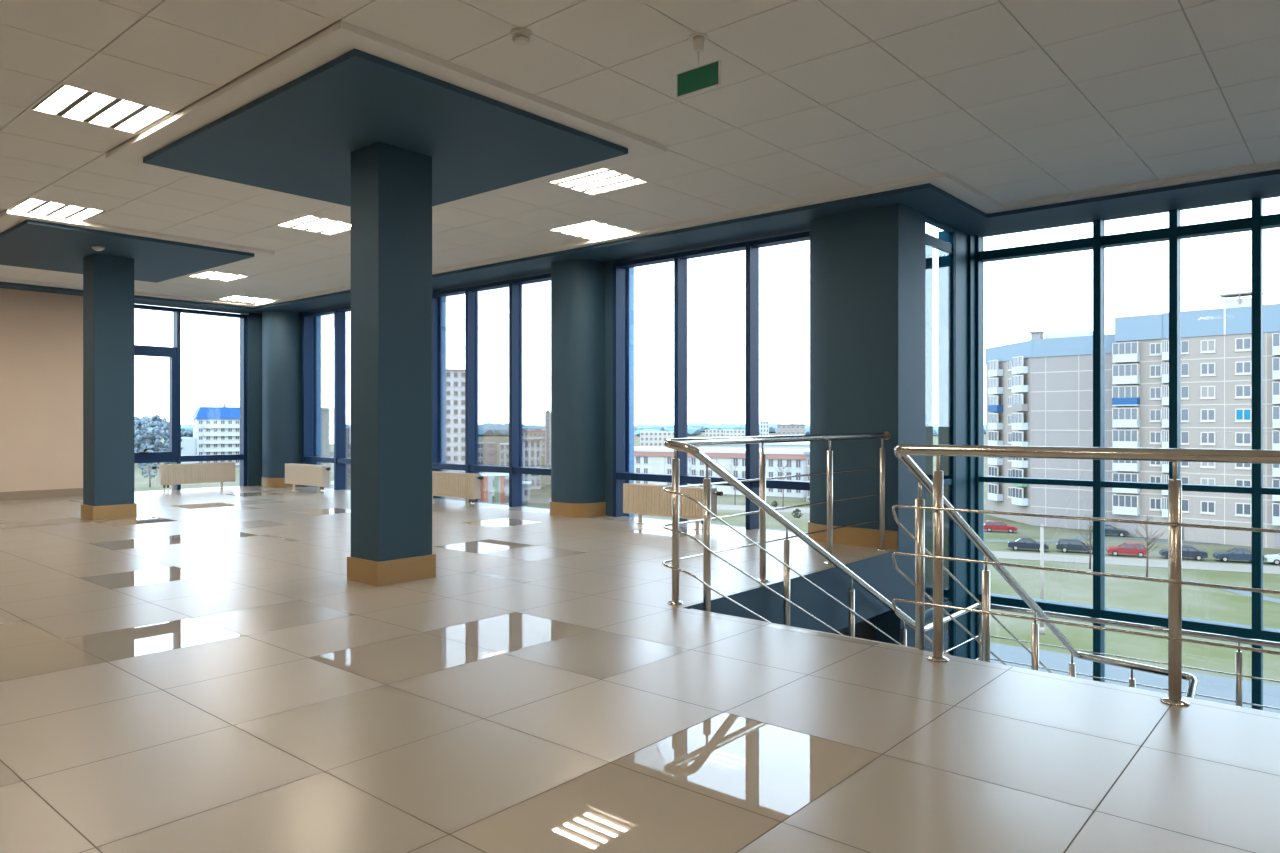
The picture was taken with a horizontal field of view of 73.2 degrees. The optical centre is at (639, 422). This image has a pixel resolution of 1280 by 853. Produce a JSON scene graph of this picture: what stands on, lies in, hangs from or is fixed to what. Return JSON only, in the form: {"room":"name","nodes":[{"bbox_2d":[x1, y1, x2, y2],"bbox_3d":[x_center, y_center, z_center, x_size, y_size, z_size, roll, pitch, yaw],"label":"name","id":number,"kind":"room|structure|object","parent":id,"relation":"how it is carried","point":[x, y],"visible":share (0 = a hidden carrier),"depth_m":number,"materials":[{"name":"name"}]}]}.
{"room":"lobby","nodes":[
{"label":"lobby","id":0,"kind":"room"},
{"bbox_2d":[0,288,82,491],"bbox_3d":[-11.371,-0.370,8.166,0.300,2.800,10.650,0,0,41],"label":"wall","id":1,"kind":"structure","parent":0,"point":[41,333],"depth_m":11.70,"materials":[{"name":"beige paint"}]},
{"bbox_2d":[0,488,82,499],"bbox_3d":[-11.251,0.975,8.064,0.014,0.110,10.650,0,0,41],"label":"baseboard","id":2,"kind":"structure","parent":1,"relation":"attached to","point":[13,495],"depth_m":11.71,"materials":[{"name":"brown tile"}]},
{"bbox_2d":[134,304,246,489],"bbox_3d":[-7.141,-0.320,13.082,0.227,2.840,2.320,0,0,41],"label":"window","id":3,"kind":"structure","parent":1,"relation":"in","point":[174,353],"depth_m":13.16,"materials":[{"name":"blue metal"}]},
{"bbox_2d":[0,486,1279,852],"bbox_3d":[-2.938,1.031,3.792,18.594,0.002,14.950,0,0,41],"label":"floor","id":4,"kind":"structure","parent":0,"point":[203,670],"depth_m":3.02,"materials":[{"name":"tile"}]},
{"bbox_2d":[81,254,136,520],"bbox_3d":[-5.729,-0.370,9.298,0.370,2.800,0.420,0,0,41],"label":"column","id":5,"kind":"structure","parent":4,"relation":"on","point":[108,281],"depth_m":9.17,"materials":[{"name":"blue paint"}]},
{"bbox_2d":[151,462,234,491],"bbox_3d":[-6.785,0.828,13.123,0.107,0.404,1.194,0,0,41],"label":"radiator","id":6,"kind":"object","parent":4,"relation":"on","point":[190,473],"visible":1,"depth_m":13.09,"materials":[{"name":"beige metal"}]},
{"bbox_2d":[159,462,231,464],"bbox_3d":[-6.754,0.630,13.160,0.101,0.008,1.090,0,0,40],"label":"grille","id":7,"kind":"object","parent":6,"relation":"attached to","point":[217,463],"depth_m":13.22,"materials":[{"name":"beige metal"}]},
{"bbox_2d":[243,312,310,485],"bbox_3d":[-5.860,-0.370,14.033,1.100,2.800,0.790,0,0,41],"label":"wall pier","id":8,"kind":"object","parent":4,"relation":"on","point":[254,320],"visible":0.25,"depth_m":13.97,"materials":[{"name":"blue paint"}]},
{"bbox_2d":[261,310,302,486],"bbox_3d":[-5.746,-0.370,13.982,0.724,2.800,0.724,0,0,41],"label":"column","id":9,"kind":"structure","parent":4,"relation":"on","point":[281,330],"depth_m":13.67,"materials":[{"name":"blue paint"}]},
{"bbox_2d":[285,463,329,492],"bbox_3d":[-4.912,0.828,12.760,1.194,0.404,0.107,0,0,41],"label":"radiator","id":10,"kind":"object","parent":4,"relation":"on","point":[298,474],"visible":1,"depth_m":12.67,"materials":[{"name":"beige metal"}]},
{"bbox_2d":[285,463,327,465],"bbox_3d":[-4.949,0.630,12.791,1.090,0.008,0.101,0,0,40],"label":"grille","id":11,"kind":"object","parent":10,"relation":"attached to","point":[289,464],"depth_m":12.83,"materials":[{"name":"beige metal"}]},
{"bbox_2d":[347,142,435,585],"bbox_3d":[-1.640,-0.370,5.694,0.360,2.800,0.440,0,0,41],"label":"column","id":12,"kind":"structure","parent":4,"relation":"on","point":[391,186],"depth_m":5.56,"materials":[{"name":"blue paint"}]},
{"bbox_2d":[432,471,482,506],"bbox_3d":[-2.350,0.828,10.756,1.194,0.404,0.107,0,0,41],"label":"radiator","id":13,"kind":"object","parent":4,"relation":"on","point":[467,486],"visible":0.84,"depth_m":10.60,"materials":[{"name":"beige metal"}]},
{"bbox_2d":[432,471,474,473],"bbox_3d":[-2.386,0.630,10.787,1.090,0.008,0.101,0,0,40],"label":"grille","id":14,"kind":"object","parent":13,"relation":"attached to","point":[433,472],"depth_m":10.78,"materials":[{"name":"white metal"}]},
{"bbox_2d":[134,486,900,632],"bbox_3d":[-2.979,1.262,3.826,18.700,0.457,14.950,0,0,41],"label":"stairwell wall","id":15,"kind":"structure","parent":4,"relation":"attached to","point":[880,572],"depth_m":6.04,"materials":[{"name":"blue paint"}]},
{"bbox_2d":[434,261,625,515],"bbox_3d":[-1.616,-0.370,10.757,3.770,2.800,0.260,0,0,41],"label":"wall pier","id":16,"kind":"object","parent":4,"relation":"on","point":[608,265],"visible":0.21,"depth_m":9.50,"materials":[{"name":"blue paint"}]},
{"bbox_2d":[302,306,350,489],"bbox_3d":[-4.218,-0.320,12.861,2.960,2.840,0.159,0,0,41],"label":"window","id":17,"kind":"structure","parent":16,"relation":"attached to","point":[329,346],"depth_m":13.47,"materials":[{"name":"clear glass"}]},
{"bbox_2d":[432,273,550,508],"bbox_3d":[-1.788,-0.320,10.786,2.790,2.840,0.159,0,0,41],"label":"window","id":18,"kind":"structure","parent":16,"relation":"attached to","point":[491,342],"depth_m":10.87,"materials":[{"name":"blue glass"}]},
{"bbox_2d":[626,268,633,515],"bbox_3d":[-0.111,0.930,9.570,0.050,6.200,0.090,0,0,41],"label":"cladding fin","id":19,"kind":"object","parent":16,"relation":"attached to","point":[629,271],"depth_m":9.54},
{"bbox_2d":[613,231,809,529],"bbox_3d":[0.717,-0.320,8.646,2.540,2.840,0.159,0,0,41],"label":"window","id":20,"kind":"structure","parent":16,"relation":"attached to","point":[752,247],"depth_m":8.84,"materials":[{"name":"blue metal"}]},
{"bbox_2d":[550,259,605,516],"bbox_3d":[-0.711,-0.370,9.568,0.554,2.800,0.412,0,0,41],"label":"column","id":21,"kind":"structure","parent":4,"relation":"on","point":[577,285],"depth_m":9.40,"materials":[{"name":"paint"}]},
{"bbox_2d":[623,483,722,529],"bbox_3d":[0.315,0.828,8.479,1.194,0.404,0.107,0,0,41],"label":"radiator","id":22,"kind":"object","parent":4,"relation":"on","point":[640,499],"visible":0.81,"depth_m":8.51,"materials":[{"name":"beige metal"}]},
{"bbox_2d":[624,483,714,488],"bbox_3d":[0.279,0.630,8.510,1.090,0.008,0.101,0,0,40],"label":"grille","id":23,"kind":"object","parent":22,"relation":"attached to","point":[626,485],"depth_m":8.63,"materials":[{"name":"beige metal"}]},
{"bbox_2d":[808,203,924,549],"bbox_3d":[1.894,-0.370,7.455,0.941,2.800,0.542,0,0,41],"label":"column","id":24,"kind":"structure","parent":4,"relation":"on","point":[867,266],"depth_m":7.18,"materials":[{"name":"paint"}]},
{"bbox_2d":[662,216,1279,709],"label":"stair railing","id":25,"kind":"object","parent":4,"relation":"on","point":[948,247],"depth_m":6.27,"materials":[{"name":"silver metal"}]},
{"bbox_2d":[892,444,1279,705],"bbox_3d":[3.559,1.966,4.748,2.609,3.744,4.557,0,0,41],"label":"stair railing","id":26,"kind":"object","parent":4,"relation":"on","point":[1174,672],"visible":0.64,"depth_m":3.58,"materials":[{"name":"silver metal"}]},
{"bbox_2d":[0,0,1279,303],"bbox_3d":[-3.076,-1.845,3.831,19.072,0.010,15.496,0,0,41],"label":"ceiling","id":27,"kind":"structure","parent":0,"point":[1017,101],"depth_m":4.75,"materials":[{"name":"tile"}]},
{"bbox_2d":[6,197,107,221],"bbox_3d":[-5.054,-1.894,7.480,0.596,0.112,0.596,0,0,41],"label":"ceiling light","id":28,"kind":"object","parent":27,"relation":"attached to","point":[28,205],"visible":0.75,"depth_m":7.50,"materials":[{"name":"white plastic"}]},
{"bbox_2d":[27,82,175,134],"bbox_3d":[-3.175,-1.894,5.091,0.596,0.112,0.596,0,0,41],"label":"ceiling light","id":29,"kind":"object","parent":27,"relation":"attached to","point":[63,100],"visible":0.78,"depth_m":5.10,"materials":[{"name":"white plastic"}]},
{"bbox_2d":[0,209,273,282],"bbox_3d":[-5.829,-1.820,9.317,2.973,0.100,2.376,0,0,41],"label":"ceiling panel","id":30,"kind":"object","parent":27,"relation":"attached to","point":[27,240],"visible":0.77,"depth_m":8.83,"materials":[{"name":"blue paint"}]},
{"bbox_2d":[92,246,103,250],"bbox_3d":[-5.465,-1.749,8.691,0.110,0.042,0.110,0,0,41],"label":"sensor","id":31,"kind":"object","parent":30,"relation":"attached to","point":[97,248],"visible":1,"depth_m":8.66,"materials":[{"name":"white plastic"}]},
{"bbox_2d":[189,271,251,281],"bbox_3d":[-5.319,-1.894,10.841,0.596,0.112,0.596,0,0,41],"label":"ceiling light","id":32,"kind":"object","parent":27,"relation":"attached to","point":[213,275],"visible":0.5,"depth_m":10.91,"materials":[{"name":"white plastic"}]},
{"bbox_2d":[219,295,272,302],"bbox_3d":[-5.904,-1.894,12.908,0.596,0.112,0.596,0,0,41],"label":"ceiling light","id":33,"kind":"object","parent":27,"relation":"attached to","point":[234,297],"visible":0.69,"depth_m":12.94,"materials":[{"name":"white plastic"}]},
{"bbox_2d":[275,214,350,235],"bbox_3d":[-2.987,-1.894,8.065,0.596,0.112,0.596,0,0,41],"label":"ceiling light","id":34,"kind":"object","parent":27,"relation":"attached to","point":[307,222],"visible":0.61,"depth_m":8.07,"materials":[{"name":"white plastic"}]},
{"bbox_2d":[106,19,665,212],"bbox_3d":[-1.739,-1.820,5.824,3.010,0.100,2.376,0,0,41],"label":"ceiling panel","id":35,"kind":"object","parent":27,"relation":"attached to","point":[291,125],"visible":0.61,"depth_m":5.25,"materials":[{"name":"blue paint"}]},
{"bbox_2d":[510,28,531,45],"bbox_3d":[-0.561,-1.815,4.070,0.104,0.050,0.104,0,0,41],"label":"smoke detector","id":36,"kind":"object","parent":27,"relation":"attached to","point":[520,36],"visible":1,"depth_m":4.04,"materials":[{"name":"white plastic"}]},
{"bbox_2d":[547,220,632,239],"bbox_3d":[-0.466,-1.894,8.264,0.596,0.112,0.596,0,0,41],"label":"ceiling light","id":37,"kind":"object","parent":27,"relation":"attached to","point":[592,229],"visible":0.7,"depth_m":8.27,"materials":[{"name":"white plastic"}]},
{"bbox_2d":[549,168,650,195],"bbox_3d":[-0.334,-1.894,6.583,0.596,0.112,0.596,0,0,41],"label":"ceiling light","id":38,"kind":"object","parent":27,"relation":"attached to","point":[604,180],"visible":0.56,"depth_m":6.63,"materials":[{"name":"white plastic"}]},
{"bbox_2d":[0,161,1279,306],"bbox_3d":[-0.003,-1.887,6.855,18.540,0.165,4.404,0,0,34],"label":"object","id":39,"kind":"object","parent":27,"relation":"attached to","point":[946,182],"visible":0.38,"depth_m":7.18,"materials":[{"name":"blue paint"}]},
{"bbox_2d":[676,33,720,98],"bbox_3d":[0.279,-1.709,4.115,0.254,0.262,0.090,0,0,41],"label":"hanging sign","id":40,"kind":"object","parent":27,"relation":"hanging from","point":[707,76],"visible":1,"depth_m":4.10,"materials":[{"name":"teal plastic"}]},
{"bbox_2d":[833,616,874,640],"bbox_3d":[-0.888,2.960,8.584,15.100,2.940,5.600,0,0,41],"label":"wall","id":41,"kind":"structure","parent":0,"point":[864,630],"depth_m":6.96,"materials":[{"name":"grey paint"}]},
{"bbox_2d":[976,195,1279,709],"bbox_3d":[5.318,1.198,6.519,5.480,6.065,0.159,0,0,41],"label":"window","id":42,"kind":"structure","parent":41,"relation":"in","point":[1257,222],"depth_m":7.33,"materials":[{"name":"teal metal"}]},
{"bbox_2d":[875,546,914,647],"bbox_3d":[1.968,1.230,7.485,0.870,6.000,0.580,0,0,41],"label":"wall","id":43,"kind":"structure","parent":0,"point":[888,622],"depth_m":7.08,"materials":[{"name":"blue paint"}]},
{"bbox_2d":[925,245,932,651],"bbox_3d":[2.251,1.270,8.040,0.780,5.920,0.610,0,0,41],"label":"pier","id":44,"kind":"object","parent":43,"relation":"attached to","point":[928,250],"visible":0.03,"depth_m":7.92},
{"bbox_2d":[938,229,975,658],"bbox_3d":[3.040,1.230,8.174,0.185,6.000,0.620,0,0,41],"label":"window","id":45,"kind":"structure","parent":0,"point":[965,245],"depth_m":8.03,"materials":[{"name":"teal metal"}]},
{"bbox_3d":[-2.954,-2.145,3.740,18.950,0.250,15.250,0,0,40],"label":"ceiling slab","id":46,"kind":"structure","parent":0,"visible":0},
{"bbox_2d":[0,169,1279,313],"bbox_3d":[-3.017,-1.895,3.781,18.700,0.250,14.832,0,0,41],"label":"soffit","id":47,"kind":"structure","parent":46,"relation":"attached to","point":[929,200],"depth_m":7.68,"materials":[{"name":"blue paint"}]},
{"bbox_3d":[4.064,2.730,6.399,3.730,0.200,1.630,0,0,40],"label":"floor","id":48,"kind":"structure","parent":0,"visible":0},
{"bbox_2d":[691,609,919,649],"bbox_3d":[1.740,1.960,5.471,1.340,1.860,3.000,0,0,41],"label":"stair edge trim","id":49,"kind":"structure","parent":48,"relation":"on","point":[691,609],"depth_m":4.26,"materials":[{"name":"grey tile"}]},
{"label":"outside","id":50,"kind":"structure","parent":0,"visible":0},
{"bbox_2d":[1182,579,1279,602],"bbox_3d":[52.915,15.005,75.207,12.549,0.001,9.550,0,0,40],"label":"footpath","id":51,"kind":"structure","parent":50,"point":[1246,593],"depth_m":75.56,"materials":[{"name":"grey concrete"}]},
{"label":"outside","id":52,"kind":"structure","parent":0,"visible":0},
{"bbox_2d":[984,535,1216,543],"bbox_3d":[61.894,15.005,107.084,31.673,0.001,22.033,0,0,40],"label":"footpath","id":53,"kind":"structure","parent":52,"point":[1078,538],"depth_m":109.43,"materials":[{"name":"grey concrete"}]},
{"bbox_2d":[1091,524,1128,536],"bbox_3d":[62.063,14.295,113.948,4.300,1.430,1.700,0,0,23],"label":"car","id":54,"kind":"object","parent":53,"relation":"on","point":[1109,529],"visible":0.56,"depth_m":113.07,"materials":[{"name":"black paint"}]},
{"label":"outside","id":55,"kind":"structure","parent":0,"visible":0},
{"bbox_2d":[990,642,1279,712],"bbox_3d":[5.361,15.000,45.131,226.844,0.001,57.698,0,0,40],"label":"pavement","id":56,"kind":"structure","parent":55,"point":[1208,685],"depth_m":50.86,"materials":[{"name":"grey concrete"}]},
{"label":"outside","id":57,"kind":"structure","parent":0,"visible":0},
{"bbox_2d":[984,551,1279,573],"bbox_3d":[-16.142,15.000,121.878,457.724,0.001,148.852,0,0,40],"label":"road","id":58,"kind":"structure","parent":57,"point":[999,554],"depth_m":92.22,"materials":[{"name":"grey asphalt"}]},
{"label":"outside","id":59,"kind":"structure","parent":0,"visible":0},
{"bbox_2d":[717,504,809,512],"bbox_3d":[-5.517,15.000,160.348,85.524,0.001,37.172,0,0,40],"label":"road","id":60,"kind":"structure","parent":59,"point":[719,507],"depth_m":150.01,"materials":[{"name":"grey asphalt"}]},
{"bbox_2d":[774,464,792,509],"bbox_3d":[25.135,10.978,147.774,4.322,8.107,4.706,0,0,40],"label":"young tree","id":61,"kind":"object","parent":60,"relation":"on","point":[787,464],"visible":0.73,"depth_m":147.65,"materials":[{"name":"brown plant"}]},
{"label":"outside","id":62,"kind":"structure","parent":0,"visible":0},
{"bbox_2d":[134,432,1279,684],"bbox_3d":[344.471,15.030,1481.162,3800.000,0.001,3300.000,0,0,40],"label":"ground","id":63,"kind":"structure","parent":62,"point":[1198,602],"depth_m":76.58,"materials":[{"name":"green plant"}]},
{"bbox_2d":[137,449,157,486],"bbox_3d":[-113.749,10.650,200.191,5.508,8.760,5.210,0,0,40],"label":"tree","id":64,"kind":"object","parent":63,"relation":"on","point":[142,465],"visible":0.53,"depth_m":199.51,"materials":[{"name":"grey plant"}]},
{"bbox_2d":[134,416,167,464],"bbox_3d":[-173.637,6.287,300.528,18.293,17.486,18.288,0,0,40],"label":"tree","id":65,"kind":"object","parent":63,"relation":"on","point":[138,422],"visible":0.27,"depth_m":297.46,"materials":[{"name":"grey plant"}]},
{"bbox_2d":[134,414,182,466],"bbox_3d":[-156.859,6.135,280.551,13.857,17.790,14.818,0,0,40],"label":"tree","id":66,"kind":"object","parent":63,"relation":"on","point":[155,420],"visible":0.68,"depth_m":277.80,"materials":[{"name":"grey plant"}]},
{"bbox_2d":[160,440,183,463],"bbox_3d":[-135.946,9.957,250.108,6.553,10.147,6.285,0,0,40],"label":"tree","id":67,"kind":"object","parent":63,"relation":"on","point":[166,444],"visible":0.24,"depth_m":248.90,"materials":[{"name":"grey plant"}]},
{"bbox_2d":[181,429,192,436],"bbox_3d":[-167.835,8.736,319.436,12.414,12.588,10.886,0,0,40],"label":"tree","id":68,"kind":"object","parent":63,"relation":"on","point":[189,433],"visible":0.17,"depth_m":318.70,"materials":[{"name":"grey plant"}]},
{"bbox_2d":[181,404,239,464],"bbox_3d":[-148.724,4.241,305.075,25.543,21.578,17.000,0,0,-32],"label":"office building","id":69,"kind":"structure","parent":63,"relation":"on","point":[216,430],"depth_m":297.60,"materials":[{"name":"beige concrete"}]},
{"bbox_2d":[146,423,985,435],"bbox_3d":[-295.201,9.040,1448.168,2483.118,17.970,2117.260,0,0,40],"label":"treeline","id":70,"kind":"object","parent":63,"relation":"on","point":[694,429],"visible":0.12,"depth_m":967.85,"materials":[{"name":"green plant"}]},
{"bbox_2d":[640,432,673,446],"bbox_3d":[9.120,9.934,436.948,17.954,10.191,14.100,0,0,1],"label":"apartment block","id":71,"kind":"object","parent":63,"relation":"on","point":[647,439],"visible":0.62,"depth_m":430.06,"materials":[{"name":"beige concrete"}]},
{"bbox_2d":[687,459,702,484],"bbox_3d":[9.962,10.780,164.845,6.068,8.504,5.929,0,0,40],"label":"young tree","id":72,"kind":"object","parent":63,"relation":"on","point":[687,459],"visible":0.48,"depth_m":164.53,"materials":[{"name":"brown plant"}]},
{"bbox_2d":[705,430,723,436],"bbox_3d":[40.787,9.581,471.924,10.211,10.897,14.100,0,0,5],"label":"apartment block","id":73,"kind":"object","parent":63,"relation":"on","point":[708,433],"visible":0.37,"depth_m":464.89,"materials":[{"name":"beige concrete"}]},
{"bbox_2d":[634,447,809,497],"bbox_3d":[14.416,10.468,191.019,51.026,9.123,17.000,0,0,29],"label":"school building","id":74,"kind":"structure","parent":63,"relation":"on","point":[657,460],"depth_m":179.98,"materials":[{"name":"beige concrete"}]},
{"bbox_2d":[724,430,744,436],"bbox_3d":[57.152,9.838,526.908,13.794,10.385,14.100,0,0,6],"label":"apartment block","id":75,"kind":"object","parent":63,"relation":"on","point":[727,433],"visible":0.35,"depth_m":519.89,"materials":[{"name":"beige concrete"}]},
{"bbox_2d":[725,460,745,504],"bbox_3d":[17.096,10.825,156.398,5.526,8.413,5.102,0,0,40],"label":"young tree","id":76,"kind":"object","parent":63,"relation":"on","point":[737,460],"visible":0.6,"depth_m":156.60,"materials":[{"name":"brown plant"}]},
{"bbox_2d":[700,442,809,448],"bbox_3d":[37.884,10.474,262.338,37.740,9.112,30.800,0,0,8],"label":"hall","id":77,"kind":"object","parent":63,"relation":"on","point":[786,445],"visible":0.02,"depth_m":247.08,"materials":[{"name":"beige"}]},
{"bbox_2d":[760,421,768,435],"bbox_3d":[68.895,7.161,476.876,4.857,15.739,14.100,0,0,8],"label":"apartment block","id":78,"kind":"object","parent":63,"relation":"on","point":[764,425],"visible":0.43,"depth_m":469.91,"materials":[{"name":"beige concrete"}]},
{"bbox_2d":[776,424,805,435],"bbox_3d":[74.101,7.915,422.872,14.078,14.230,16.800,0,0,10],"label":"apartment block","id":79,"kind":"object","parent":63,"relation":"on","point":[782,429],"visible":0.35,"depth_m":415.00,"materials":[{"name":"grey concrete"}]},
{"bbox_2d":[792,509,802,517],"bbox_3d":[23.939,13.866,131.298,1.784,1.502,1.644,0,0,40],"label":"shrub","id":80,"kind":"object","parent":63,"relation":"on","point":[796,510],"visible":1,"depth_m":131.06,"materials":[{"name":"green plant"}]},
{"bbox_2d":[804,451,809,501],"bbox_3d":[33.025,10.307,164.958,3.211,9.447,4.800,0,0,12],"label":"building","id":81,"kind":"structure","parent":63,"relation":"on","point":[807,453],"depth_m":163.11,"materials":[{"name":"grey concrete"}]},
{"bbox_2d":[984,520,1016,532],"bbox_3d":[49.324,14.295,118.103,4.300,1.430,1.700,0,0,23],"label":"car","id":82,"kind":"object","parent":63,"relation":"on","point":[989,525],"visible":0.99,"depth_m":117.57,"materials":[{"name":"red paint"}]},
{"bbox_2d":[1008,537,1048,551],"bbox_3d":[45.489,14.295,101.060,4.300,1.430,1.700,0,0,23],"label":"car","id":83,"kind":"object","parent":63,"relation":"on","point":[1022,542],"visible":0.87,"depth_m":100.56,"materials":[{"name":"black paint"}]},
{"bbox_2d":[1039,524,1044,634],"bbox_3d":[28.541,11.130,61.199,0.340,7.800,0.332,0,0,41],"label":"lamp post","id":84,"kind":"object","parent":63,"relation":"on","point":[1041,628],"visible":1,"depth_m":61.10,"materials":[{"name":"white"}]},
{"bbox_2d":[985,331,1116,529],"bbox_3d":[63.084,0.830,131.087,16.187,28.400,22.560,0,0,-44],"label":"apartment block","id":85,"kind":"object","parent":63,"relation":"on","point":[1039,391],"visible":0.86,"depth_m":124.48,"materials":[{"name":"grey concrete"}]},
{"bbox_2d":[1029,331,1044,339],"bbox_3d":[58.558,-12.720,127.135,1.600,1.300,1.700,0,0,-44],"label":"roof vent","id":86,"kind":"object","parent":85,"relation":"attached to","point":[1034,334],"depth_m":126.66,"materials":[{"name":"grey concrete"}]},
{"bbox_2d":[1056,538,1092,553],"bbox_3d":[50.446,14.295,99.507,4.300,1.430,1.700,0,0,23],"label":"car","id":87,"kind":"object","parent":63,"relation":"on","point":[1064,545],"visible":0.74,"depth_m":99.08,"materials":[{"name":"black paint"}]},
{"bbox_2d":[1075,515,1092,568],"bbox_3d":[45.906,12.183,88.307,2.873,5.698,2.695,0,0,40],"label":"young tree","id":88,"kind":"object","parent":63,"relation":"on","point":[1090,530],"visible":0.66,"depth_m":88.25,"materials":[{"name":"brown plant"}]},
{"bbox_2d":[1106,542,1148,557],"bbox_3d":[54.747,14.295,96.902,4.000,1.430,1.700,0,0,23],"label":"car","id":89,"kind":"object","parent":63,"relation":"on","point":[1125,548],"visible":0.99,"depth_m":96.19,"materials":[{"name":"red paint"}]},
{"bbox_2d":[1135,515,1165,576],"bbox_3d":[49.362,11.946,83.390,2.830,6.172,3.077,0,0,40],"label":"young tree","id":90,"kind":"object","parent":63,"relation":"on","point":[1149,518],"visible":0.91,"depth_m":83.13,"materials":[{"name":"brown plant"}]},
{"bbox_2d":[1159,545,1207,560],"bbox_3d":[59.702,14.295,94.776,4.300,1.430,1.700,0,0,23],"label":"car","id":91,"kind":"object","parent":63,"relation":"on","point":[1189,551],"visible":0.75,"depth_m":93.87,"materials":[{"name":"black paint"}]},
{"bbox_2d":[1112,291,1279,548],"bbox_3d":[79.687,-0.620,106.978,14.000,31.300,34.350,0,0,-44],"label":"apartment block","id":92,"kind":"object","parent":63,"relation":"on","point":[1216,343],"visible":0.86,"depth_m":108.23,"materials":[{"name":"grey concrete"}]},
{"bbox_2d":[1219,291,1263,307],"bbox_3d":[76.156,-15.170,109.081,4.462,2.200,3.210,0,0,40],"label":"roof vent","id":93,"kind":"object","parent":92,"relation":"attached to","point":[1241,301],"depth_m":108.67,"materials":[{"name":"white metal"}]},
{"bbox_2d":[1213,548,1263,561],"bbox_3d":[64.337,14.295,92.741,4.300,1.430,1.700,0,0,23],"label":"car","id":94,"kind":"object","parent":63,"relation":"on","point":[1245,554],"visible":0.8,"depth_m":92.22,"materials":[{"name":"blue metal"}]},
{"bbox_2d":[1264,553,1279,564],"bbox_3d":[68.462,14.295,90.791,4.300,1.430,1.700,0,0,23],"label":"car","id":95,"kind":"object","parent":63,"relation":"on","point":[1275,558],"visible":1,"depth_m":90.76,"materials":[{"name":"grey paint"}]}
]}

